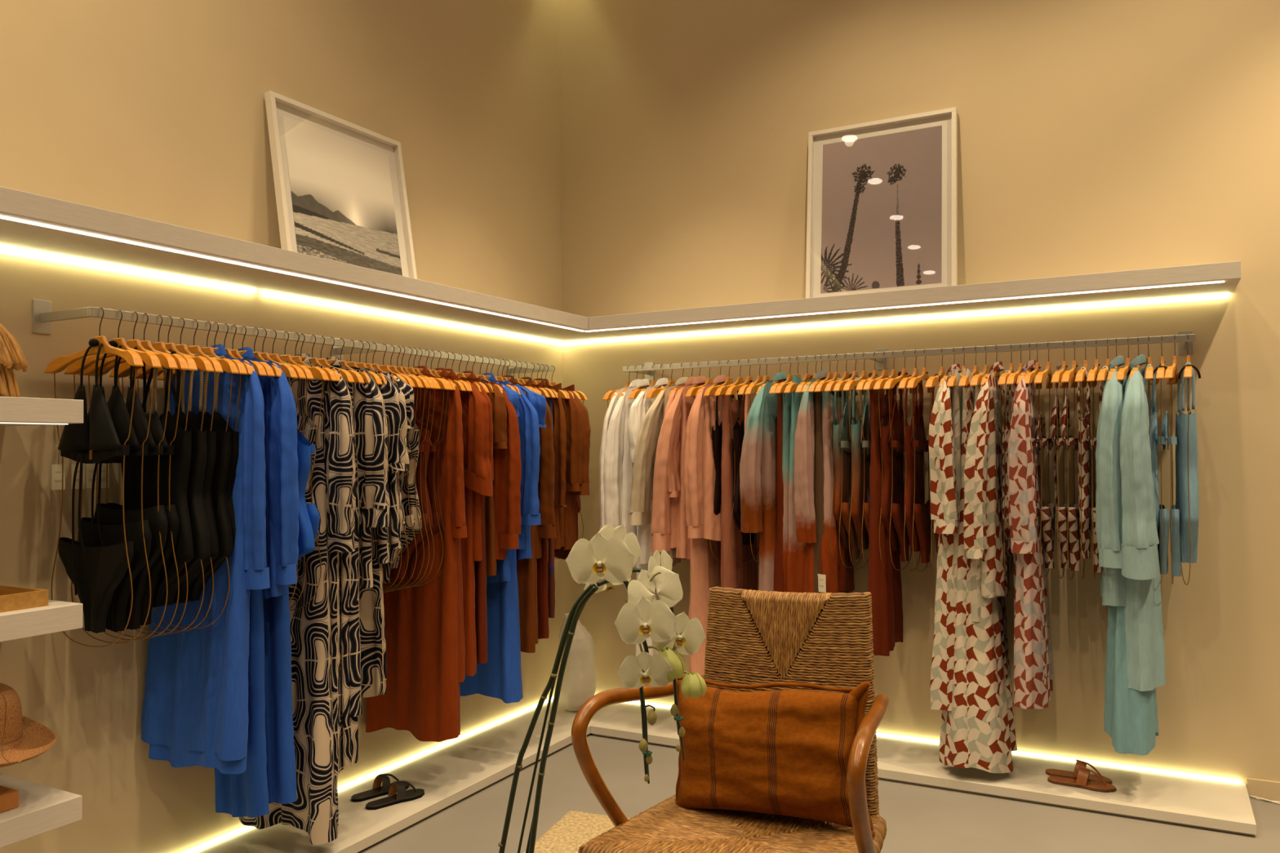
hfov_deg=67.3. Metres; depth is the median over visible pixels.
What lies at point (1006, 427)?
swimsuit
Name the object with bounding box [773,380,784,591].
dress
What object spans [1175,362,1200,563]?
garment
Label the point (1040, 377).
clothes hanger
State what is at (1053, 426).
cup
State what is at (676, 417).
shirt
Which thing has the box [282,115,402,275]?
print
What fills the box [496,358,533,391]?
clothes hanger
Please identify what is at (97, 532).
bikini
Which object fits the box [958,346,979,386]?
clothes hanger
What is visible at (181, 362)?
clothes hanger
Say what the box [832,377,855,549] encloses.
swimsuit
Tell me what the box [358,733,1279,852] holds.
floor
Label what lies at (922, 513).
bikini
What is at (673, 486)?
shirt
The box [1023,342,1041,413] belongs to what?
clothes hanger
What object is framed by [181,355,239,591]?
swimsuit
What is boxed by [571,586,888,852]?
armchair
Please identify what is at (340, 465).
dress
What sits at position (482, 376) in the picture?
clothes hanger
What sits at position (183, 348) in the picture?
clothes hanger
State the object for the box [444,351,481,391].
clothes hanger
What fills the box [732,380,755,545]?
swimsuit
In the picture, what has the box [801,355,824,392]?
clothes hanger
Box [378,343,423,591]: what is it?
clothes hanger
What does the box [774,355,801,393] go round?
clothes hanger
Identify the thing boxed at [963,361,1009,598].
shirt
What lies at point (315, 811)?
dress
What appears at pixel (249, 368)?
clothes hanger
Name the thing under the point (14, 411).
wall shelf
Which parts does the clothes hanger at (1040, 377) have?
wooden arm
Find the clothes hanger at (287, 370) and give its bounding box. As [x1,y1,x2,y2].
[253,327,297,377]
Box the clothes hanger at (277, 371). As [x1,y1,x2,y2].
[239,325,282,377]
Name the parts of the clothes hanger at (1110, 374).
wooden arm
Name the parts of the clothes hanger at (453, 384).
wooden arm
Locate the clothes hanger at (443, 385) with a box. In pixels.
[389,346,449,586]
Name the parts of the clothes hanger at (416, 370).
wooden arm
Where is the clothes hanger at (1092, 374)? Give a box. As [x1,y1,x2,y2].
[1086,338,1098,580]
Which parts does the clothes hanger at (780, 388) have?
wooden arm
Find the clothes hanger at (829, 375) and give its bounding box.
[808,354,833,391]
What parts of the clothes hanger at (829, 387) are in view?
wooden arm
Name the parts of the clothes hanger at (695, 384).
wooden arm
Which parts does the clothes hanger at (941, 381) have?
wooden arm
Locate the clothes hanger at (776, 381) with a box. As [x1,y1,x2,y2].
[755,356,784,394]
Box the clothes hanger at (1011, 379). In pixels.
[1005,343,1022,384]
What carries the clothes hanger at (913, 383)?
hanging from the rail at (1181, 338)
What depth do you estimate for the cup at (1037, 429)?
3.98 m
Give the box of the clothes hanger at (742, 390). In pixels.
[737,358,762,395]
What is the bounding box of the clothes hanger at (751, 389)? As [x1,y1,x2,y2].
[744,357,769,563]
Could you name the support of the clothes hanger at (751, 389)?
hanging from the rail at (1181, 338)
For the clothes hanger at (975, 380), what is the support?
hanging from the rail at (1181, 338)
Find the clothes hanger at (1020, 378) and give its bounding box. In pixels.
[1016,342,1031,384]
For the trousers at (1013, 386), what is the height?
1.299 m
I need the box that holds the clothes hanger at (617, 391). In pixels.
[609,364,638,399]
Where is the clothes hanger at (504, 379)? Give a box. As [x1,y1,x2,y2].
[502,359,538,394]
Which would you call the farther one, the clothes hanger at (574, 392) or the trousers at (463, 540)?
the clothes hanger at (574, 392)
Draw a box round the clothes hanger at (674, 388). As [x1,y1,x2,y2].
[667,362,693,397]
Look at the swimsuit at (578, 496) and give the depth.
4.85 m
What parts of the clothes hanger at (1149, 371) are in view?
wooden arm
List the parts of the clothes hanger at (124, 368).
wooden arm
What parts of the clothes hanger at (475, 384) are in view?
wooden arm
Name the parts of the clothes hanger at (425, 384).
wooden arm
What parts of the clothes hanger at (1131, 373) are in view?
wooden arm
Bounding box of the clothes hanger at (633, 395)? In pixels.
[628,364,656,399]
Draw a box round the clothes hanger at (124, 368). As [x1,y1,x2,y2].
[109,314,197,635]
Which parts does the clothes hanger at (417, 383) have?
wooden arm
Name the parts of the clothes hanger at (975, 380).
wooden arm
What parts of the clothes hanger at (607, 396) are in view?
wooden arm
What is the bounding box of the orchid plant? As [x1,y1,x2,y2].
[497,524,706,852]
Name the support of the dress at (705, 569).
hanging from the clothes hanger at (692, 391)
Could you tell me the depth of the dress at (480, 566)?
4.10 m
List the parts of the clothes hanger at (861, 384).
wooden arm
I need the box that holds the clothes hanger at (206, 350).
[157,320,247,431]
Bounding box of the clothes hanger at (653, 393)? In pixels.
[645,363,675,398]
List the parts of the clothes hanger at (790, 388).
wooden arm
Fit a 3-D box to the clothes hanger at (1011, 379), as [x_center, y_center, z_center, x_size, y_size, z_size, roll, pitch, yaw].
[1.613,-0.262,4.111,0.042,0.187,0.436,-1,-2,28]
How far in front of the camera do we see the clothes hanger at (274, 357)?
3.27 m
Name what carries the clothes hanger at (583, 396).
hanging from the rail at (42, 316)
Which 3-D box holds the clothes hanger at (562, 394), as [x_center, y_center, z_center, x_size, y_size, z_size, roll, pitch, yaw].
[-0.546,-0.224,4.776,0.436,0.187,0.042,-1,-1,26]
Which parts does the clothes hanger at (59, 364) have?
wooden arm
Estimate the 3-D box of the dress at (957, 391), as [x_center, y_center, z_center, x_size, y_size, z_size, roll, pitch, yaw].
[1.418,0.270,4.207,0.105,1.024,0.407,-1,-2,27]
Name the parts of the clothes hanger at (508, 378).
wooden arm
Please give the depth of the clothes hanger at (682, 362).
4.74 m
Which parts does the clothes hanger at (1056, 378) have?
wooden arm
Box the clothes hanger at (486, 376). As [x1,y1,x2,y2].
[484,356,520,395]
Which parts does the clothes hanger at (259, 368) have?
wooden arm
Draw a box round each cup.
[57,385,88,451]
[84,386,105,451]
[88,384,121,450]
[109,385,140,449]
[125,386,156,448]
[144,411,168,448]
[413,405,433,447]
[839,402,850,444]
[848,403,856,442]
[860,402,869,444]
[868,402,870,431]
[888,400,899,444]
[897,402,904,444]
[910,400,919,442]
[918,400,926,441]
[1033,413,1042,442]
[1040,414,1046,438]
[1049,395,1057,442]
[1057,396,1061,438]
[1060,395,1068,441]
[1066,396,1071,437]
[1083,397,1090,440]
[1150,400,1157,440]
[1161,410,1168,439]
[1165,412,1168,440]
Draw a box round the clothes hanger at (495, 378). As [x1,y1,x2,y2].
[489,357,525,395]
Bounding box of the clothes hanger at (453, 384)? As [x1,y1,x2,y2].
[418,348,456,390]
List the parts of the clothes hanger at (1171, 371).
wooden arm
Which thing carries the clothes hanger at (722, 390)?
hanging from the rail at (1181, 338)
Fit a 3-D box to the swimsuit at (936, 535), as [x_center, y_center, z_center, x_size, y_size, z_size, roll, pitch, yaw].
[1.332,0.164,4.254,0.052,0.784,0.332,-1,-2,27]
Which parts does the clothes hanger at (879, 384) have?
wooden arm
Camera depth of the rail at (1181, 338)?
4.29 m
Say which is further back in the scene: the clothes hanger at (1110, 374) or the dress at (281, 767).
the clothes hanger at (1110, 374)
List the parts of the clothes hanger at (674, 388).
wooden arm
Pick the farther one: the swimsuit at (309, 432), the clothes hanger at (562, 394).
the clothes hanger at (562, 394)
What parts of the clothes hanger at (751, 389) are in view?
wooden arm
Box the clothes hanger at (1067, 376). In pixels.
[1061,340,1077,579]
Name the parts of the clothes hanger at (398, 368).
wooden arm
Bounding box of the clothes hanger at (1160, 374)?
[1150,335,1164,583]
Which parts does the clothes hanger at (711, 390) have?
wooden arm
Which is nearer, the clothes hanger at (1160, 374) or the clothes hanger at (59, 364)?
the clothes hanger at (59, 364)
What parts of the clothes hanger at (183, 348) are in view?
wooden arm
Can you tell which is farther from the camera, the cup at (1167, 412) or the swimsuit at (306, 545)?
the cup at (1167, 412)
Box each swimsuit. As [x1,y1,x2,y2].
[120,351,193,607]
[142,349,210,605]
[153,353,218,604]
[168,354,233,601]
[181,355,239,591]
[263,358,315,559]
[286,360,319,586]
[374,368,405,549]
[391,373,422,568]
[405,373,432,566]
[423,375,443,533]
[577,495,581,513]
[711,383,739,515]
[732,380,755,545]
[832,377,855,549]
[850,377,871,550]
[880,376,904,551]
[903,374,924,551]
[929,373,940,552]
[1001,370,1013,555]
[1076,367,1090,559]
[1098,366,1109,410]
[1140,364,1159,536]
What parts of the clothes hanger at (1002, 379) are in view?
wooden arm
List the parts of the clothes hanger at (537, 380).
wooden arm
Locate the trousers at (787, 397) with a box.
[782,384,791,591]
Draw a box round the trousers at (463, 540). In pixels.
[458,391,466,611]
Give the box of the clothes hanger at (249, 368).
[173,321,254,378]
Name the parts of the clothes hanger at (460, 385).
wooden arm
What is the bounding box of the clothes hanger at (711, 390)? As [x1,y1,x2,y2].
[703,360,743,561]
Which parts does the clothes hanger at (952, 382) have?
wooden arm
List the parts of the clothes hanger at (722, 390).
wooden arm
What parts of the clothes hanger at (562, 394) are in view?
wooden arm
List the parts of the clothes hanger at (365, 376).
wooden arm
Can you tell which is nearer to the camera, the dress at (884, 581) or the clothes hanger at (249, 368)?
the clothes hanger at (249, 368)
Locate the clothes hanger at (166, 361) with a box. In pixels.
[78,311,177,640]
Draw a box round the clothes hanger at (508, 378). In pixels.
[506,360,541,395]
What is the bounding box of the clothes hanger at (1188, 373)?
[1173,333,1192,585]
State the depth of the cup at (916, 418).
4.29 m
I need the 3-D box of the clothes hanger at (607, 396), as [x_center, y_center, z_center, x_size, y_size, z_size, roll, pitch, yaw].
[-0.067,0.179,5.005,0.042,0.992,0.436,-1,-2,28]
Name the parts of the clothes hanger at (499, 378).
wooden arm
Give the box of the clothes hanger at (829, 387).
[824,353,857,567]
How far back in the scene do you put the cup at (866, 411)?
4.39 m
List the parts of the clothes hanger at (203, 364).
wooden arm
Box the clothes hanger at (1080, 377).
[1075,339,1087,579]
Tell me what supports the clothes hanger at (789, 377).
hanging from the rail at (1181, 338)
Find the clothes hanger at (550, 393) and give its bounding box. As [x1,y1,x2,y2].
[518,360,555,397]
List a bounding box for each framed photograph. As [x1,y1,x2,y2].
[264,90,417,279]
[805,106,957,297]
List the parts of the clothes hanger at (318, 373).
wooden arm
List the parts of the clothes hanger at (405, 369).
wooden arm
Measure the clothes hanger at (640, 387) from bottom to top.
0.187 m
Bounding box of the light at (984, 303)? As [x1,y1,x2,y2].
[563,293,1229,344]
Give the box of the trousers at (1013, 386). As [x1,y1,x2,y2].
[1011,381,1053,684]
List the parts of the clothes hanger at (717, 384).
wooden arm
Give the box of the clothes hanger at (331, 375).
[291,332,337,381]
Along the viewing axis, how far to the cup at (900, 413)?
4.41 m
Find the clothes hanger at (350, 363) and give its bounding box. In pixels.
[346,339,386,385]
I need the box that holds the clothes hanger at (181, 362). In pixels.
[90,312,189,638]
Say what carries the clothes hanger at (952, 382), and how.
hanging from the rail at (1181, 338)
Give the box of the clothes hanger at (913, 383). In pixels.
[906,348,932,571]
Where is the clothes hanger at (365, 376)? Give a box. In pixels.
[327,337,371,383]
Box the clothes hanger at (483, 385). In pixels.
[451,352,489,392]
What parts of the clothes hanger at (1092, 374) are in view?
wooden arm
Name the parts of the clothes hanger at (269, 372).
wooden arm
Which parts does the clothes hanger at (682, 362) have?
wooden arm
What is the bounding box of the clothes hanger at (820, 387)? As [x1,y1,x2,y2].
[813,353,849,395]
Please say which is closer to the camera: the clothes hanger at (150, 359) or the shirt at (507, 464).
the clothes hanger at (150, 359)
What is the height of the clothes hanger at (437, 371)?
0.187 m
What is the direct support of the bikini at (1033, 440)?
hanging from the clothes hanger at (1028, 378)
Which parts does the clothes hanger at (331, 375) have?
wooden arm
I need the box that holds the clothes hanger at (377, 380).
[339,337,382,384]
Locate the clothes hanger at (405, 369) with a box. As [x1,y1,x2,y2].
[382,346,440,588]
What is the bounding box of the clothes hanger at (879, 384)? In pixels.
[873,350,904,568]
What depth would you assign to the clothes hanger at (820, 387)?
4.34 m
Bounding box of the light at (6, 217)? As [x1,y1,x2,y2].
[0,215,584,331]
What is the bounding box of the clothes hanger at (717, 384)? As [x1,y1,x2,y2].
[695,360,736,399]
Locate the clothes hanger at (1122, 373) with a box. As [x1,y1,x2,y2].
[1115,337,1130,380]
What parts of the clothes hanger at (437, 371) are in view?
wooden arm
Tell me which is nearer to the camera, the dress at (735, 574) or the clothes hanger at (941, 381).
the clothes hanger at (941, 381)
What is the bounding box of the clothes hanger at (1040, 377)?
[1034,342,1052,577]
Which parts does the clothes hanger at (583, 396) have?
wooden arm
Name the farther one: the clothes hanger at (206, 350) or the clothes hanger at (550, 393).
the clothes hanger at (550, 393)
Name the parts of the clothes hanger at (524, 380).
wooden arm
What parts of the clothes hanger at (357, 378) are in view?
wooden arm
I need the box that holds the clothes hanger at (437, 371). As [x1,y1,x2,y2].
[435,351,471,391]
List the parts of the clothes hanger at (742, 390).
wooden arm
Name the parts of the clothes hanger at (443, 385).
wooden arm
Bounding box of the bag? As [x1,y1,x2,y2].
[0,323,29,397]
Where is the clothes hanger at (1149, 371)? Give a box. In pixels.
[1142,336,1153,546]
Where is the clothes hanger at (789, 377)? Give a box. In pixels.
[768,356,792,393]
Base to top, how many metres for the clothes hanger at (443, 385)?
0.992 m
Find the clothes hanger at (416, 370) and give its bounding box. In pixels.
[413,347,453,578]
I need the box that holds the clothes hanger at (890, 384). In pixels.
[883,350,913,570]
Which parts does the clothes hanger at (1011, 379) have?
wooden arm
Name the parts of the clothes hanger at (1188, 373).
wooden arm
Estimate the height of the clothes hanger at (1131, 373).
0.187 m
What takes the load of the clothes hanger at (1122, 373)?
hanging from the rail at (1181, 338)
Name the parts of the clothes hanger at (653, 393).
wooden arm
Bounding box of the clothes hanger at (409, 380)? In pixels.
[371,342,415,592]
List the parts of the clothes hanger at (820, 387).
wooden arm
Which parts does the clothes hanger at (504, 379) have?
wooden arm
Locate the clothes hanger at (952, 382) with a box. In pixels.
[946,346,966,386]
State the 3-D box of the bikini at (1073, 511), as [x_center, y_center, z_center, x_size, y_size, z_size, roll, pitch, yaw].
[1.796,0.173,4.005,0.067,0.856,0.306,-1,-2,29]
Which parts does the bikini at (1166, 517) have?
ring handle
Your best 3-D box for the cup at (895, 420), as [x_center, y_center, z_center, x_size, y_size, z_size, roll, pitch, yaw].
[1.121,-0.018,4.286,0.026,0.192,0.152,-1,-2,31]
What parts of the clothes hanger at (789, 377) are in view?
wooden arm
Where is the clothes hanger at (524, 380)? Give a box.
[523,361,558,398]
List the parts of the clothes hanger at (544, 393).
wooden arm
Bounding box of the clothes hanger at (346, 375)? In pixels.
[311,334,354,382]
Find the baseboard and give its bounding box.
[1245,777,1279,801]
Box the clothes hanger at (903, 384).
[897,349,923,571]
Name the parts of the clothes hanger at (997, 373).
wooden arm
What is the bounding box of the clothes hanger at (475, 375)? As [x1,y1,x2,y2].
[471,355,504,386]
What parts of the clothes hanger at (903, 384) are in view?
wooden arm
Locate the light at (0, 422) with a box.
[0,422,68,424]
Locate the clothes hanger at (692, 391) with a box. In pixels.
[684,360,712,396]
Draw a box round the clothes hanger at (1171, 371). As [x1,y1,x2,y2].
[1164,334,1177,584]
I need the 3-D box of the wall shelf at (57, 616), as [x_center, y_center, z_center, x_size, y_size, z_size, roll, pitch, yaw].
[-2.075,0.516,2.026,0.380,0.077,1.600,-1,-2,28]
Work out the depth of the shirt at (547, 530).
4.44 m
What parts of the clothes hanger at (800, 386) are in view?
wooden arm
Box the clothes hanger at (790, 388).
[783,355,810,393]
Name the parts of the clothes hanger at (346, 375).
wooden arm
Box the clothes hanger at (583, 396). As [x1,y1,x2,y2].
[550,365,587,559]
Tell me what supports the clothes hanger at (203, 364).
hanging from the rail at (42, 316)
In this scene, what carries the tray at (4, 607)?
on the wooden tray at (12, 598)
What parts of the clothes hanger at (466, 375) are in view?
wooden arm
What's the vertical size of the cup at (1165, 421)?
0.117 m
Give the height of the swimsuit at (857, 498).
0.784 m
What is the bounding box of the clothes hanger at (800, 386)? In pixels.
[795,355,817,553]
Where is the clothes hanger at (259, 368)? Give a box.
[222,323,266,375]
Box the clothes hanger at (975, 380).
[969,345,988,386]
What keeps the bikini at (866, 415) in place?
hanging from the clothes hanger at (861, 384)
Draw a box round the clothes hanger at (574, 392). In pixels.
[545,364,581,399]
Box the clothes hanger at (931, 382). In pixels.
[924,347,945,572]
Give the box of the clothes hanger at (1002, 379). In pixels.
[997,343,1013,576]
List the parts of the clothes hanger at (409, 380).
wooden arm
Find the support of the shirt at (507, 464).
hanging from the clothes hanger at (466, 375)
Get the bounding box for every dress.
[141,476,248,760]
[148,344,270,774]
[213,358,269,817]
[239,364,338,844]
[262,360,297,804]
[296,353,355,775]
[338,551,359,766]
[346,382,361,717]
[359,527,386,697]
[365,365,466,742]
[432,368,492,675]
[440,374,465,682]
[460,380,523,703]
[465,377,487,663]
[515,382,537,644]
[534,383,549,639]
[545,382,564,546]
[546,398,555,617]
[564,384,577,541]
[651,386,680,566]
[688,395,720,675]
[720,393,758,590]
[739,372,786,591]
[744,382,756,430]
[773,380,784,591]
[786,374,805,592]
[793,369,826,592]
[813,391,848,593]
[817,390,854,593]
[867,388,902,656]
[928,363,961,711]
[938,368,1017,773]
[950,368,963,607]
[970,371,998,622]
[1007,360,1053,709]
[1103,373,1158,755]
[1119,354,1165,691]
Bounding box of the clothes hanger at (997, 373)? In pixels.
[980,344,1000,385]
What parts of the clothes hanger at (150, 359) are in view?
wooden arm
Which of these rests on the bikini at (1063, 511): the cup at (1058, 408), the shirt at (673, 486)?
the cup at (1058, 408)
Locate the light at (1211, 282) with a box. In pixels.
[585,280,1224,332]
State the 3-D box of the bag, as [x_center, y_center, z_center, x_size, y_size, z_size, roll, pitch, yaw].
[-1.799,-0.203,2.578,0.271,0.263,0.269,-2,-2,38]
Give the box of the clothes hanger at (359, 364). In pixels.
[355,340,397,385]
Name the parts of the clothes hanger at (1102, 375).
wooden arm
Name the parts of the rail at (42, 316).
wall plate, arm, wall plate, arm, wall plate, arm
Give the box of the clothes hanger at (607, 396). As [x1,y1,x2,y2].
[602,365,631,408]
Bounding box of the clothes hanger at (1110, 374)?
[1106,337,1118,380]
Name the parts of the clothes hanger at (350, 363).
wooden arm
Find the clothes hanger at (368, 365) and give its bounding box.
[364,341,407,591]
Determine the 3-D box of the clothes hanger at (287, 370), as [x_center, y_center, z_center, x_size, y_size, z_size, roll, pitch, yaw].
[-1.337,-0.251,3.305,0.436,0.187,0.042,-1,-2,28]
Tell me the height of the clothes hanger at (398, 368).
0.992 m
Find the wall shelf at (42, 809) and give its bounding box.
[0,774,82,848]
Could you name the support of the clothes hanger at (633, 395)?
hanging from the rail at (1181, 338)
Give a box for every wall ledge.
[0,186,623,344]
[563,261,1240,344]
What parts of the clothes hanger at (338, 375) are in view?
wooden arm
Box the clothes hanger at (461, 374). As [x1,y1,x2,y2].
[457,353,493,393]
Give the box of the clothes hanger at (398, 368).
[382,345,435,589]
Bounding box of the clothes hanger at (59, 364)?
[44,306,143,647]
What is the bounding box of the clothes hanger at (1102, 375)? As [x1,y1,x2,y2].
[1096,337,1109,576]
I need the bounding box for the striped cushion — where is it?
[675,675,875,838]
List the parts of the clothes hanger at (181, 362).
wooden arm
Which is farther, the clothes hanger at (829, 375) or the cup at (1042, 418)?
the clothes hanger at (829, 375)
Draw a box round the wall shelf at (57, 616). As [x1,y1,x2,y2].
[0,600,83,642]
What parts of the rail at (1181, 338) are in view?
arm, wall plate, arm, wall plate, wall plate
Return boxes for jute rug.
[523,810,629,852]
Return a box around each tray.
[0,585,48,613]
[0,603,48,613]
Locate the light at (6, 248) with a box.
[0,245,564,344]
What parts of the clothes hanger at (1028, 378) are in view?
wooden arm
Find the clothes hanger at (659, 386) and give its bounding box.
[637,364,664,398]
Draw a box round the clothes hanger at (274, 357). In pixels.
[269,328,313,608]
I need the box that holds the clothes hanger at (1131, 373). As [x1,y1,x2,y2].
[1128,337,1140,379]
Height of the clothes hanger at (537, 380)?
0.187 m
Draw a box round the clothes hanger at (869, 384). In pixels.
[862,351,893,390]
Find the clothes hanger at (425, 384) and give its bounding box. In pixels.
[382,344,431,590]
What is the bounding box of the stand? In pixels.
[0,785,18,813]
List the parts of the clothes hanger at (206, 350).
wooden arm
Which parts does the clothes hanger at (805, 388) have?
wooden arm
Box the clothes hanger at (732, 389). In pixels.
[724,360,759,562]
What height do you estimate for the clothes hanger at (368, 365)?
0.992 m
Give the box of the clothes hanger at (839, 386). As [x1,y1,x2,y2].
[832,352,867,568]
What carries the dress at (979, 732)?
hanging from the clothes hanger at (964, 380)
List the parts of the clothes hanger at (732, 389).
wooden arm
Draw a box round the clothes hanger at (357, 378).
[318,335,364,383]
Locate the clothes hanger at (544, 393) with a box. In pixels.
[513,360,550,397]
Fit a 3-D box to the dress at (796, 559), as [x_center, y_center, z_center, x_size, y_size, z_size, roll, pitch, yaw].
[0.787,0.434,4.545,0.161,1.344,0.419,-1,-2,30]
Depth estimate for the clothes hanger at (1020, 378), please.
3.93 m
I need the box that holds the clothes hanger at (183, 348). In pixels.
[128,317,223,631]
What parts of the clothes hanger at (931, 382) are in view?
wooden arm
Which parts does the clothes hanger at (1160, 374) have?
wooden arm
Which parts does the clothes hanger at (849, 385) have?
wooden arm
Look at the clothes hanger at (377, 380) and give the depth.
3.57 m
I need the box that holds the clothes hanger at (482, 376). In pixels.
[477,355,516,391]
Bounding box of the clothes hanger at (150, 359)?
[63,309,161,643]
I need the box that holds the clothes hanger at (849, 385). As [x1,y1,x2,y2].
[843,352,868,568]
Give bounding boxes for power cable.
[1249,795,1279,804]
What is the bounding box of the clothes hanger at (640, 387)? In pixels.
[617,364,646,399]
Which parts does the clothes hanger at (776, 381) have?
wooden arm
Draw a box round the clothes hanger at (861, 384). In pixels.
[855,351,882,568]
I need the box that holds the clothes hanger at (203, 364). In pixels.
[119,315,214,633]
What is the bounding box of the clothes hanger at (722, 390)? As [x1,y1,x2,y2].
[714,359,744,395]
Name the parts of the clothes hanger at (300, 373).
wooden arm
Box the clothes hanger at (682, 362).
[656,362,684,397]
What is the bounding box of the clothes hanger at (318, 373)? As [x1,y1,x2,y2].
[279,330,329,610]
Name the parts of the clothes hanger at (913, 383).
wooden arm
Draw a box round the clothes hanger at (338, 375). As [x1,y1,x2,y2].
[299,333,342,381]
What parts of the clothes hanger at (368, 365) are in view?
wooden arm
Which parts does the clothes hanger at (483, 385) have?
wooden arm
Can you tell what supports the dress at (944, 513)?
hanging from the clothes hanger at (941, 381)
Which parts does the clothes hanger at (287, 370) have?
wooden arm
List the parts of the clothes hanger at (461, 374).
wooden arm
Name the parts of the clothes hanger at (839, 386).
wooden arm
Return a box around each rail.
[31,298,553,375]
[622,330,1195,381]
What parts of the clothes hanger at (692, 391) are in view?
wooden arm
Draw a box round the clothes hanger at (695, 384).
[674,361,702,397]
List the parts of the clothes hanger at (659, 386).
wooden arm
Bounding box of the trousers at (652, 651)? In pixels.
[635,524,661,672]
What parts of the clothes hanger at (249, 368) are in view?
wooden arm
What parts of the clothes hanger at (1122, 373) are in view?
wooden arm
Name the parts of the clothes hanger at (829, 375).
wooden arm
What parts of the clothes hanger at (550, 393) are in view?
wooden arm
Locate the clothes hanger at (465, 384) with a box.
[431,350,471,391]
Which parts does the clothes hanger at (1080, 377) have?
wooden arm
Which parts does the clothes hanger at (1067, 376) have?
wooden arm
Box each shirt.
[237,346,299,599]
[325,356,390,588]
[348,365,408,564]
[360,367,414,549]
[445,368,493,560]
[459,370,521,559]
[459,377,507,576]
[480,378,519,583]
[481,373,541,549]
[496,380,546,559]
[502,374,555,559]
[520,377,566,550]
[532,377,582,551]
[543,378,591,559]
[599,379,640,529]
[604,378,649,566]
[627,377,668,564]
[627,377,688,559]
[650,376,706,559]
[663,376,696,548]
[683,374,735,541]
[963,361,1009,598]
[1095,355,1126,606]
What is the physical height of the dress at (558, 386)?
0.813 m
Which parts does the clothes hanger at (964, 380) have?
wooden arm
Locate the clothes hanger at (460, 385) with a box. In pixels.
[425,349,466,391]
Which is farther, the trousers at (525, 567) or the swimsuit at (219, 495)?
the trousers at (525, 567)
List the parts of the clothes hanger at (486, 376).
wooden arm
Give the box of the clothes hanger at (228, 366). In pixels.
[139,319,239,628]
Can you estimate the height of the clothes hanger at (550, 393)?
0.187 m
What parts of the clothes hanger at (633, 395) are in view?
wooden arm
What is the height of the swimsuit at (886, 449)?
0.784 m
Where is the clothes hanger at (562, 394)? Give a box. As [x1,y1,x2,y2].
[531,362,568,399]
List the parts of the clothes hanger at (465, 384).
wooden arm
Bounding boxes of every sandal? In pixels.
[350,773,408,802]
[365,781,424,809]
[1045,759,1112,784]
[1047,766,1116,792]
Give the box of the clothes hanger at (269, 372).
[230,324,275,376]
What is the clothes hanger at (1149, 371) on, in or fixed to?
hanging from the rail at (1181, 338)
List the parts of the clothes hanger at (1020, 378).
wooden arm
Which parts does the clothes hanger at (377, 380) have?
wooden arm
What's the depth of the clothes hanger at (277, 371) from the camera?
3.16 m
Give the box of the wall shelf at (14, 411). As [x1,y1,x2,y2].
[0,396,83,426]
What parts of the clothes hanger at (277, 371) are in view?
wooden arm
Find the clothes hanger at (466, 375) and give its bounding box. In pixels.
[464,354,502,393]
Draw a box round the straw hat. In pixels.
[0,683,56,767]
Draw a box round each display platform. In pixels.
[182,696,635,852]
[591,701,1256,836]
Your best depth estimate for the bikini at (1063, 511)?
3.97 m
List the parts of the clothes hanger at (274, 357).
wooden arm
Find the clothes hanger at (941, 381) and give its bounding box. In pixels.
[938,346,955,386]
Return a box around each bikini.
[51,338,133,633]
[71,340,151,632]
[86,346,168,630]
[101,411,178,626]
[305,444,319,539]
[382,444,414,583]
[389,371,427,579]
[404,373,440,579]
[839,373,860,559]
[860,372,878,538]
[888,371,909,561]
[910,371,932,563]
[1031,366,1044,557]
[1033,413,1055,568]
[1049,364,1070,568]
[1060,364,1079,571]
[1083,364,1102,573]
[1148,360,1173,574]
[1161,410,1182,577]
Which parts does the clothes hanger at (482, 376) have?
wooden arm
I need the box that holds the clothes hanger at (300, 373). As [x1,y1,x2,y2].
[260,328,306,603]
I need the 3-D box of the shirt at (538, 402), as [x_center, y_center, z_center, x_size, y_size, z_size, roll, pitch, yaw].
[-0.660,0.195,4.466,0.553,0.829,0.096,-1,-1,27]
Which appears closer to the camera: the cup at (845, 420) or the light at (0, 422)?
the light at (0, 422)
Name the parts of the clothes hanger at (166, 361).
wooden arm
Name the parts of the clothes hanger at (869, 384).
wooden arm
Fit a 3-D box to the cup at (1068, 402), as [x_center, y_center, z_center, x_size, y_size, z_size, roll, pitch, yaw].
[1.812,-0.030,4.088,0.026,0.192,0.152,-1,-2,28]
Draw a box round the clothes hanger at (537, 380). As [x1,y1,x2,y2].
[536,363,569,399]
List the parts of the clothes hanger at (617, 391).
wooden arm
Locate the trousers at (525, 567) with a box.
[516,524,535,653]
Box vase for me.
[558,613,596,711]
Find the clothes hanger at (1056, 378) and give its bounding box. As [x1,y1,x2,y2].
[1050,341,1066,578]
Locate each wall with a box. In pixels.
[0,0,564,852]
[559,0,1279,786]
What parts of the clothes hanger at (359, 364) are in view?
wooden arm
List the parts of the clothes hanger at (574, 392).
wooden arm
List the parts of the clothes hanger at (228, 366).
wooden arm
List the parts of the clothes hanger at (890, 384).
wooden arm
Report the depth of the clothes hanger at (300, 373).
3.24 m
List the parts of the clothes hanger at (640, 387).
wooden arm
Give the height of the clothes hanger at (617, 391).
0.187 m
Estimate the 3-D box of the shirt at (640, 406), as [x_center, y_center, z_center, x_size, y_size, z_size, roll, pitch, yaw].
[0.098,0.216,4.885,0.091,0.928,0.530,-1,-2,28]
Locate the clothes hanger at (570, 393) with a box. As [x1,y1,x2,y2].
[540,364,574,399]

